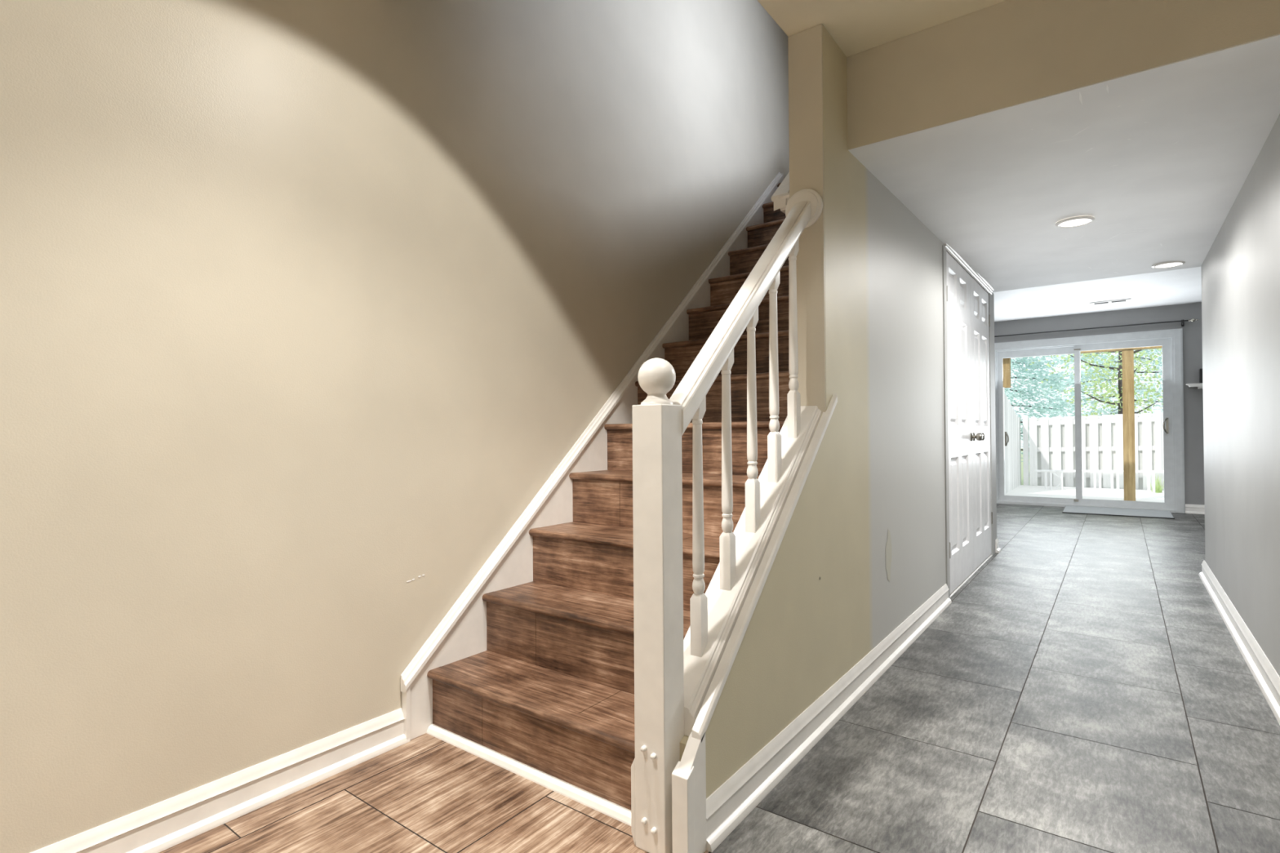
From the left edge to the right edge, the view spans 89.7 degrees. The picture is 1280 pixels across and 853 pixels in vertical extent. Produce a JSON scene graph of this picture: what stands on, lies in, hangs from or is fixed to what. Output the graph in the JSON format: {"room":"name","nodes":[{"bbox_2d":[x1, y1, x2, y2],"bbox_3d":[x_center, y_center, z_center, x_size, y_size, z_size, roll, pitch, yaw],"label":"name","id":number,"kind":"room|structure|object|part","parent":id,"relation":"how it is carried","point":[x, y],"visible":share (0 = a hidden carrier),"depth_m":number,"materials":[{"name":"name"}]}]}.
{"room":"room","nodes":[
{"label":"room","id":0,"kind":"room"},
{"bbox_2d":[0,0,789,852],"bbox_3d":[-0.075,-1.400,3.177,0.121,5.050,7.200,-1,-1,37],"label":"wall","id":1,"kind":"structure","parent":0,"point":[305,305],"depth_m":1.83,"materials":[{"name":"beige paint"}]},
{"bbox_2d":[31,707,409,852],"bbox_3d":[-1.454,0.968,1.161,0.030,0.105,2.326,-1,-1,37],"label":"baseboard","id":2,"kind":"structure","parent":1,"relation":"attached to","point":[157,828],"depth_m":1.69,"materials":[{"name":"white paint"}]},
{"bbox_2d":[159,503,1279,852],"bbox_3d":[1.806,1.077,4.077,6.400,0.120,10.900,-1,-1,37],"label":"floor","id":3,"kind":"structure","parent":0,"point":[1085,690],"depth_m":1.95,"materials":[{"name":"tile"}]},
{"bbox_2d":[400,172,790,826],"bbox_3d":[0.602,-0.380,3.176,0.941,2.798,3.389,-1,-1,37],"label":"staircase","id":4,"kind":"structure","parent":3,"relation":"on","point":[529,673],"depth_m":2.29,"materials":[{"name":"brown wood"}]},
{"bbox_3d":[-0.343,1.006,1.882,0.903,0.022,0.025,-1,-1,37],"label":"shoe moulding","id":5,"kind":"part","parent":4,"relation":"part of","materials":[{"name":"white paint"}]},
{"bbox_2d":[631,188,837,852],"bbox_3d":[0.334,0.087,1.914,0.162,1.850,1.022,-1,-1,37],"label":"banister","id":6,"kind":"object","parent":3,"relation":"on","point":[679,683],"visible":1,"depth_m":1.62,"materials":[{"name":"white paint"}]},
{"bbox_3d":[0.040,0.480,1.564,0.101,1.064,0.087,-1,-1,37],"label":"newel post","id":7,"kind":"part","parent":6,"relation":"part of","materials":[{"name":"white paint"}]},
{"bbox_3d":[0.327,-0.387,1.926,0.066,0.827,0.838,-1,-1,37],"label":"handrail","id":8,"kind":"part","parent":6,"relation":"part of","materials":[{"name":"white paint"}]},
{"bbox_3d":[0.337,0.380,1.926,0.110,0.908,0.850,-1,-1,37],"label":"curb rail","id":9,"kind":"part","parent":6,"relation":"part of","materials":[{"name":"white paint"}]},
{"bbox_2d":[1062,505,1174,519],"bbox_3d":[5.595,1.003,7.555,1.028,0.021,0.685,-1,-1,37],"label":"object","id":10,"kind":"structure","parent":3,"relation":"on","point":[1068,508],"depth_m":7.50,"materials":[{"name":"white metal"}]},
{"bbox_2d":[680,23,993,798],"bbox_3d":[1.458,-0.785,3.436,0.126,3.600,4.650,-1,-1,37],"label":"wall","id":11,"kind":"structure","parent":0,"point":[862,548],"depth_m":2.39,"materials":[{"name":"beige paint"}]},
{"bbox_2d":[770,172,789,213],"bbox_3d":[1.032,-1.575,3.098,0.132,1.485,1.604,-1,-1,37],"label":"wall","id":12,"kind":"structure","parent":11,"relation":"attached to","point":[780,197],"depth_m":2.48,"materials":[{"name":"white paint"}]},
{"bbox_2d":[706,583,951,852],"bbox_3d":[0.971,0.960,2.623,0.030,0.105,2.720,-1,-1,37],"label":"baseboard","id":13,"kind":"structure","parent":11,"relation":"attached to","point":[726,807],"depth_m":2.00,"materials":[{"name":"white paint"}]},
{"bbox_2d":[942,243,996,599],"bbox_3d":[2.347,-0.044,4.489,0.118,2.120,1.904,-1,-1,37],"label":"door","id":14,"kind":"structure","parent":11,"relation":"in","point":[968,305],"depth_m":4.31,"materials":[{"name":"white paint"}]},
{"bbox_3d":[1.920,-0.870,3.962,0.013,0.180,0.235,-1,-1,37],"label":"panel","id":15,"kind":"part","parent":14,"relation":"part of","materials":[{"name":"white paint"}]},
{"bbox_3d":[1.924,-0.341,3.958,0.013,0.677,0.235,-1,-1,37],"label":"panel","id":16,"kind":"part","parent":14,"relation":"part of","materials":[{"name":"white paint"}]},
{"bbox_3d":[1.930,0.481,3.952,0.013,0.583,0.235,-1,-1,37],"label":"panel","id":17,"kind":"part","parent":14,"relation":"part of","materials":[{"name":"white paint"}]},
{"bbox_3d":[2.119,-0.869,4.229,0.013,0.180,0.220,-1,-1,37],"label":"panel","id":18,"kind":"part","parent":14,"relation":"part of","materials":[{"name":"white paint"}]},
{"bbox_3d":[2.123,-0.341,4.224,0.013,0.677,0.220,-1,-1,37],"label":"panel","id":19,"kind":"part","parent":14,"relation":"part of","materials":[{"name":"white paint"}]},
{"bbox_3d":[2.129,0.481,4.218,0.013,0.583,0.220,-1,-1,37],"label":"panel","id":20,"kind":"part","parent":14,"relation":"part of","materials":[{"name":"white paint"}]},
{"bbox_3d":[2.306,-1.075,4.454,0.026,0.058,1.705,-1,-1,37],"label":"casing","id":21,"kind":"part","parent":14,"relation":"part of","materials":[{"name":"white paint"}]},
{"bbox_3d":[2.287,0.071,4.367,0.070,0.060,0.060,-1,-1,37],"label":"knob","id":22,"kind":"part","parent":14,"relation":"part of","materials":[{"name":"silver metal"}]},
{"bbox_3d":[2.414,-0.869,4.625,0.013,0.180,0.220,-1,-1,37],"label":"panel","id":23,"kind":"part","parent":14,"relation":"part of","materials":[{"name":"white paint"}]},
{"bbox_3d":[2.418,-0.340,4.621,0.013,0.677,0.220,-1,-1,37],"label":"panel","id":24,"kind":"part","parent":14,"relation":"part of","materials":[{"name":"white paint"}]},
{"bbox_3d":[2.425,0.482,4.615,0.013,0.583,0.220,-1,-1,37],"label":"panel","id":25,"kind":"part","parent":14,"relation":"part of","materials":[{"name":"white paint"}]},
{"bbox_3d":[2.345,0.071,4.444,0.070,0.060,0.060,-1,-1,37],"label":"knob","id":26,"kind":"part","parent":14,"relation":"part of","materials":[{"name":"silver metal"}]},
{"bbox_3d":[2.612,-0.868,4.890,0.013,0.180,0.220,-1,-1,37],"label":"panel","id":27,"kind":"part","parent":14,"relation":"part of","materials":[{"name":"white paint"}]},
{"bbox_3d":[2.616,-0.340,4.886,0.013,0.677,0.220,-1,-1,37],"label":"panel","id":28,"kind":"part","parent":14,"relation":"part of","materials":[{"name":"white paint"}]},
{"bbox_3d":[2.622,0.482,4.880,0.013,0.583,0.220,-1,-1,37],"label":"panel","id":29,"kind":"part","parent":14,"relation":"part of","materials":[{"name":"white paint"}]},
{"bbox_2d":[995,537,1000,552],"bbox_3d":[2.910,0.965,5.225,0.030,0.105,0.110,-1,-1,37],"label":"baseboard","id":30,"kind":"structure","parent":11,"relation":"attached to","point":[997,549],"depth_m":5.20,"materials":[{"name":"white paint"}]},
{"bbox_2d":[757,0,1006,57],"bbox_3d":[0.119,-1.561,0.803,3.035,0.300,3.625,-1,-1,37],"label":"ceiling","id":31,"kind":"structure","parent":0,"point":[856,26],"depth_m":2.20,"materials":[{"name":"beige paint"}]},
{"bbox_2d":[846,0,1279,150],"bbox_3d":[1.580,-1.238,1.861,1.965,0.353,0.018,-1,-1,37],"label":"wall","id":32,"kind":"structure","parent":0,"point":[1007,53],"depth_m":2.10,"materials":[{"name":"beige paint"}]},
{"bbox_2d":[848,34,1279,292],"bbox_3d":[2.369,-1.231,3.463,1.415,0.358,3.520,-1,-1,37],"label":"ceiling","id":33,"kind":"structure","parent":0,"point":[1160,157],"depth_m":2.66,"materials":[{"name":"white paint"}]},
{"bbox_2d":[1055,215,1094,227],"bbox_3d":[2.278,-1.069,3.368,0.172,0.011,0.172,-1,-1,37],"label":"recessed light","id":34,"kind":"object","parent":33,"relation":"in","point":[1077,221],"visible":1,"depth_m":3.35,"materials":[{"name":"white paint"}]},
{"bbox_2d":[1151,261,1185,268],"bbox_3d":[3.497,-1.070,4.255,0.172,0.011,0.172,-1,-1,37],"label":"recessed light","id":35,"kind":"object","parent":33,"relation":"in","point":[1170,264],"visible":1,"depth_m":4.24,"materials":[{"name":"white paint"}]},
{"bbox_2d":[993,266,1201,321],"bbox_3d":[3.867,-1.478,6.886,6.400,0.120,4.340,-1,-1,37],"label":"ceiling","id":36,"kind":"structure","parent":0,"point":[1184,286],"depth_m":6.98,"materials":[{"name":"white paint"}]},
{"bbox_2d":[1088,298,1130,305],"bbox_3d":[5.354,-1.420,7.324,0.380,0.011,0.140,-1,-1,37],"label":"ceiling vent","id":37,"kind":"object","parent":36,"relation":"in","point":[1122,300],"visible":1,"depth_m":7.30,"materials":[{"name":"white metal"}]},
{"bbox_2d":[994,302,1204,505],"bbox_3d":[5.096,-0.175,8.512,6.400,2.600,0.140,-1,-1,37],"label":"wall","id":38,"kind":"structure","parent":0,"point":[1192,331],"depth_m":7.54,"materials":[{"name":"grey paint"}]},
{"bbox_2d":[994,328,1185,513],"bbox_3d":[5.550,-0.057,8.133,2.028,2.152,0.165,-1,-1,37],"label":"door","id":39,"kind":"structure","parent":38,"relation":"in","point":[1171,340],"depth_m":7.89,"materials":[{"name":"white plastic"}]},
{"bbox_3d":[4.908,0.166,8.602,0.025,0.190,0.070,0,0,2],"label":"pull handle","id":40,"kind":"part","parent":39,"relation":"part of","materials":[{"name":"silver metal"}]},
{"bbox_3d":[5.216,-0.014,8.425,0.937,2.004,0.035,-1,-1,37],"label":"sliding sash","id":41,"kind":"part","parent":39,"relation":"part of","materials":[{"name":"glass"}]},
{"bbox_3d":[5.898,-0.024,7.869,0.949,2.004,0.035,-1,-1,37],"label":"sliding sash","id":42,"kind":"part","parent":39,"relation":"part of","materials":[{"name":"glass"}]},
{"bbox_3d":[6.206,-0.010,7.586,0.070,0.190,0.025,0,0,-19],"label":"pull handle","id":43,"kind":"part","parent":39,"relation":"part of","materials":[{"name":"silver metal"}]},
{"bbox_2d":[994,318,1198,337],"bbox_3d":[5.476,-1.196,8.086,2.339,0.080,0.092,-1,-1,37],"label":"curtain rod","id":44,"kind":"object","parent":38,"relation":"attached to","point":[1192,319],"visible":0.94,"depth_m":7.86,"materials":[{"name":"black metal"}]},
{"bbox_2d":[1185,382,1203,389],"bbox_3d":[6.538,-0.464,7.251,0.575,0.058,0.160,-1,-1,37],"label":"wall shelf","id":45,"kind":"object","parent":38,"relation":"attached to","point":[1199,385],"visible":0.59,"depth_m":7.32,"materials":[{"name":"white paint"}]},
{"bbox_2d":[1199,368,1202,382],"bbox_3d":[6.447,-0.576,7.318,0.118,0.166,0.080,-1,-1,37],"label":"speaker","id":46,"kind":"object","parent":45,"relation":"on","point":[1200,370],"visible":0.36,"depth_m":7.32},
{"bbox_2d":[1185,504,1204,514],"bbox_3d":[6.981,0.947,6.999,1.594,0.105,0.030,-1,-1,37],"label":"baseboard","id":47,"kind":"structure","parent":38,"relation":"attached to","point":[1189,508],"depth_m":7.42,"materials":[{"name":"white paint"}]},
{"bbox_2d":[1200,114,1279,676],"bbox_3d":[2.870,-0.099,2.981,0.140,2.400,3.150,-1,-1,37],"label":"wall","id":48,"kind":"structure","parent":0,"point":[1240,272],"depth_m":2.79,"materials":[{"name":"grey paint"}]},
{"bbox_2d":[1198,560,1279,724],"bbox_3d":[2.833,0.949,3.056,0.030,0.105,3.190,-1,-1,37],"label":"baseboard","id":49,"kind":"structure","parent":48,"relation":"attached to","point":[1266,677],"depth_m":2.80,"materials":[{"name":"white paint"}]},
{"label":"outside","id":50,"kind":"structure","parent":0,"visible":0},
{"bbox_2d":[1020,448,1029,484],"bbox_3d":[22.263,1.755,29.831,60.000,0.200,45.550,-1,-1,37],"label":"ground","id":51,"kind":"structure","parent":50,"point":[1022,466],"depth_m":24.41,"materials":[{"name":"green plant"}]},
{"bbox_2d":[1003,386,1021,495],"bbox_3d":[6.714,0.497,11.620,0.105,2.280,2.540,-1,-1,37],"label":"fence","id":52,"kind":"object","parent":51,"relation":"on","point":[1011,422],"visible":0.56,"depth_m":11.54,"materials":[{"name":"white wood"}]},
{"bbox_3d":[5.989,0.295,10.634,0.085,1.880,0.090,-1,-1,37],"label":"post","id":53,"kind":"part","parent":52,"relation":"part of","materials":[{"name":"white wood"}]},
{"bbox_2d":[1002,358,1010,387],"bbox_3d":[6.094,-0.891,10.700,0.120,0.490,0.120,-1,-1,37],"label":"post","id":54,"kind":"object","parent":52,"relation":"on","point":[1006,362],"visible":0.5,"depth_m":10.65,"materials":[{"name":"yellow wood"}]},
{"bbox_2d":[1004,355,1091,463],"bbox_3d":[9.610,-1.950,16.951,4.542,7.211,4.229,-1,0,12],"label":"spruce tree","id":55,"kind":"object","parent":51,"relation":"on","point":[1054,383],"visible":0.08,"depth_m":16.68,"materials":[{"name":"green plant"}]},
{"bbox_2d":[1021,348,1163,432],"bbox_3d":[15.015,-3.113,19.646,6.306,9.496,5.802,-1,-1,37],"label":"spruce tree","id":56,"kind":"object","parent":51,"relation":"on","point":[1061,362],"visible":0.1,"depth_m":20.01,"materials":[{"name":"green plant"}]},
{"bbox_2d":[1022,408,1164,490],"bbox_3d":[9.153,0.655,11.262,4.200,1.920,0.122,-1,-1,37],"label":"fence","id":57,"kind":"object","parent":51,"relation":"on","point":[1051,440],"visible":0.33,"depth_m":11.85,"materials":[{"name":"white wood"}]},
{"bbox_3d":[7.500,0.717,12.487,0.085,1.840,0.110,-1,-1,37],"label":"post","id":58,"kind":"part","parent":57,"relation":"part of","materials":[{"name":"white wood"}]},
{"bbox_3d":[9.171,0.865,11.274,4.190,0.200,0.046,-1,-1,37],"label":"rail","id":59,"kind":"part","parent":57,"relation":"part of","materials":[{"name":"white wood"}]},
{"bbox_3d":[9.163,-0.135,11.281,4.190,0.200,0.046,-1,-1,37],"label":"rail","id":60,"kind":"part","parent":57,"relation":"part of","materials":[{"name":"white wood"}]},
{"bbox_3d":[9.167,0.375,11.277,4.190,0.200,0.046,-1,-1,37],"label":"rail","id":61,"kind":"part","parent":57,"relation":"part of","materials":[{"name":"white wood"}]},
{"bbox_3d":[9.104,0.658,11.292,0.085,1.915,0.110,-1,-1,37],"label":"post","id":62,"kind":"part","parent":57,"relation":"part of","materials":[{"name":"white wood"}]},
{"bbox_2d":[1025,348,1163,416],"bbox_3d":[9.674,-1.408,12.768,3.019,6.066,3.443,0,-1,-30],"label":"leafy tree","id":63,"kind":"object","parent":51,"relation":"on","point":[1119,396],"visible":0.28,"depth_m":12.79,"materials":[{"name":"green plant"}]},
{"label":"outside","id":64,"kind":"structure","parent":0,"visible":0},
{"bbox_2d":[1005,484,1164,502],"bbox_3d":[7.298,1.178,9.768,12.000,0.120,4.510,-1,-1,37],"label":"patio","id":65,"kind":"structure","parent":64,"point":[1022,490],"depth_m":10.77,"materials":[{"name":"concrete"}]},
{"bbox_2d":[1035,470,1164,493],"bbox_3d":[8.500,0.906,10.750,3.241,0.421,0.044,-1,-1,37],"label":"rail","id":66,"kind":"object","parent":65,"relation":"on","point":[1045,472],"visible":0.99,"depth_m":11.14,"materials":[{"name":"white wood"}]},
{"bbox_3d":[7.333,0.967,11.620,0.035,0.331,0.035,0,-1,-31],"label":"leg","id":67,"kind":"part","parent":66,"relation":"part of","materials":[{"name":"white wood"}]},
{"bbox_3d":[7.396,0.965,11.572,0.035,0.333,0.035,0,-1,-31],"label":"leg","id":68,"kind":"part","parent":66,"relation":"part of","materials":[{"name":"white wood"}]},
{"bbox_3d":[7.528,0.961,11.474,0.035,0.336,0.035,-1,0,14],"label":"leg","id":69,"kind":"part","parent":66,"relation":"part of","materials":[{"name":"white wood"}]},
{"bbox_3d":[7.777,0.954,11.288,0.035,0.344,0.035,-1,0,14],"label":"leg","id":70,"kind":"part","parent":66,"relation":"part of","materials":[{"name":"white wood"}]},
{"bbox_3d":[7.917,0.950,11.184,0.035,0.348,0.035,-1,0,14],"label":"leg","id":71,"kind":"part","parent":66,"relation":"part of","materials":[{"name":"white wood"}]},
{"bbox_3d":[7.974,0.948,11.141,0.035,0.350,0.035,-1,0,14],"label":"leg","id":72,"kind":"part","parent":66,"relation":"part of","materials":[{"name":"white wood"}]},
{"bbox_3d":[8.111,0.945,11.040,0.035,0.354,0.035,0,-1,-31],"label":"leg","id":73,"kind":"part","parent":66,"relation":"part of","materials":[{"name":"white wood"}]},
{"bbox_3d":[8.174,0.943,10.993,0.035,0.356,0.035,-1,0,14],"label":"leg","id":74,"kind":"part","parent":66,"relation":"part of","materials":[{"name":"white wood"}]},
{"bbox_3d":[8.505,0.933,10.746,0.035,0.366,0.035,-1,0,14],"label":"leg","id":75,"kind":"part","parent":66,"relation":"part of","materials":[{"name":"white wood"}]},
{"bbox_3d":[8.558,0.932,10.706,0.035,0.367,0.035,-1,0,14],"label":"leg","id":76,"kind":"part","parent":66,"relation":"part of","materials":[{"name":"white wood"}]},
{"bbox_2d":[1121,349,1135,501],"bbox_3d":[7.354,-0.018,9.672,0.140,2.270,0.140,-1,-1,37],"label":"timber post","id":77,"kind":"object","parent":65,"relation":"on","point":[1127,355],"visible":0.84,"depth_m":9.62,"materials":[{"name":"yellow wood"}]},
{"bbox_2d":[1010,346,1162,358],"bbox_3d":[7.258,-1.268,9.759,6.000,0.228,0.200,-1,-1,37],"label":"beam","id":78,"kind":"structure","parent":77,"relation":"on","point":[1150,347],"depth_m":9.70,"materials":[{"name":"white wood"}]},
{"bbox_2d":[1150,472,1164,493],"bbox_3d":[8.753,0.936,10.880,0.253,0.358,0.300,-1,-1,37],"label":"clump","id":79,"kind":"object","parent":65,"relation":"on","point":[1158,488],"visible":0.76,"depth_m":10.84,"materials":[{"name":"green plant"}]}
]}

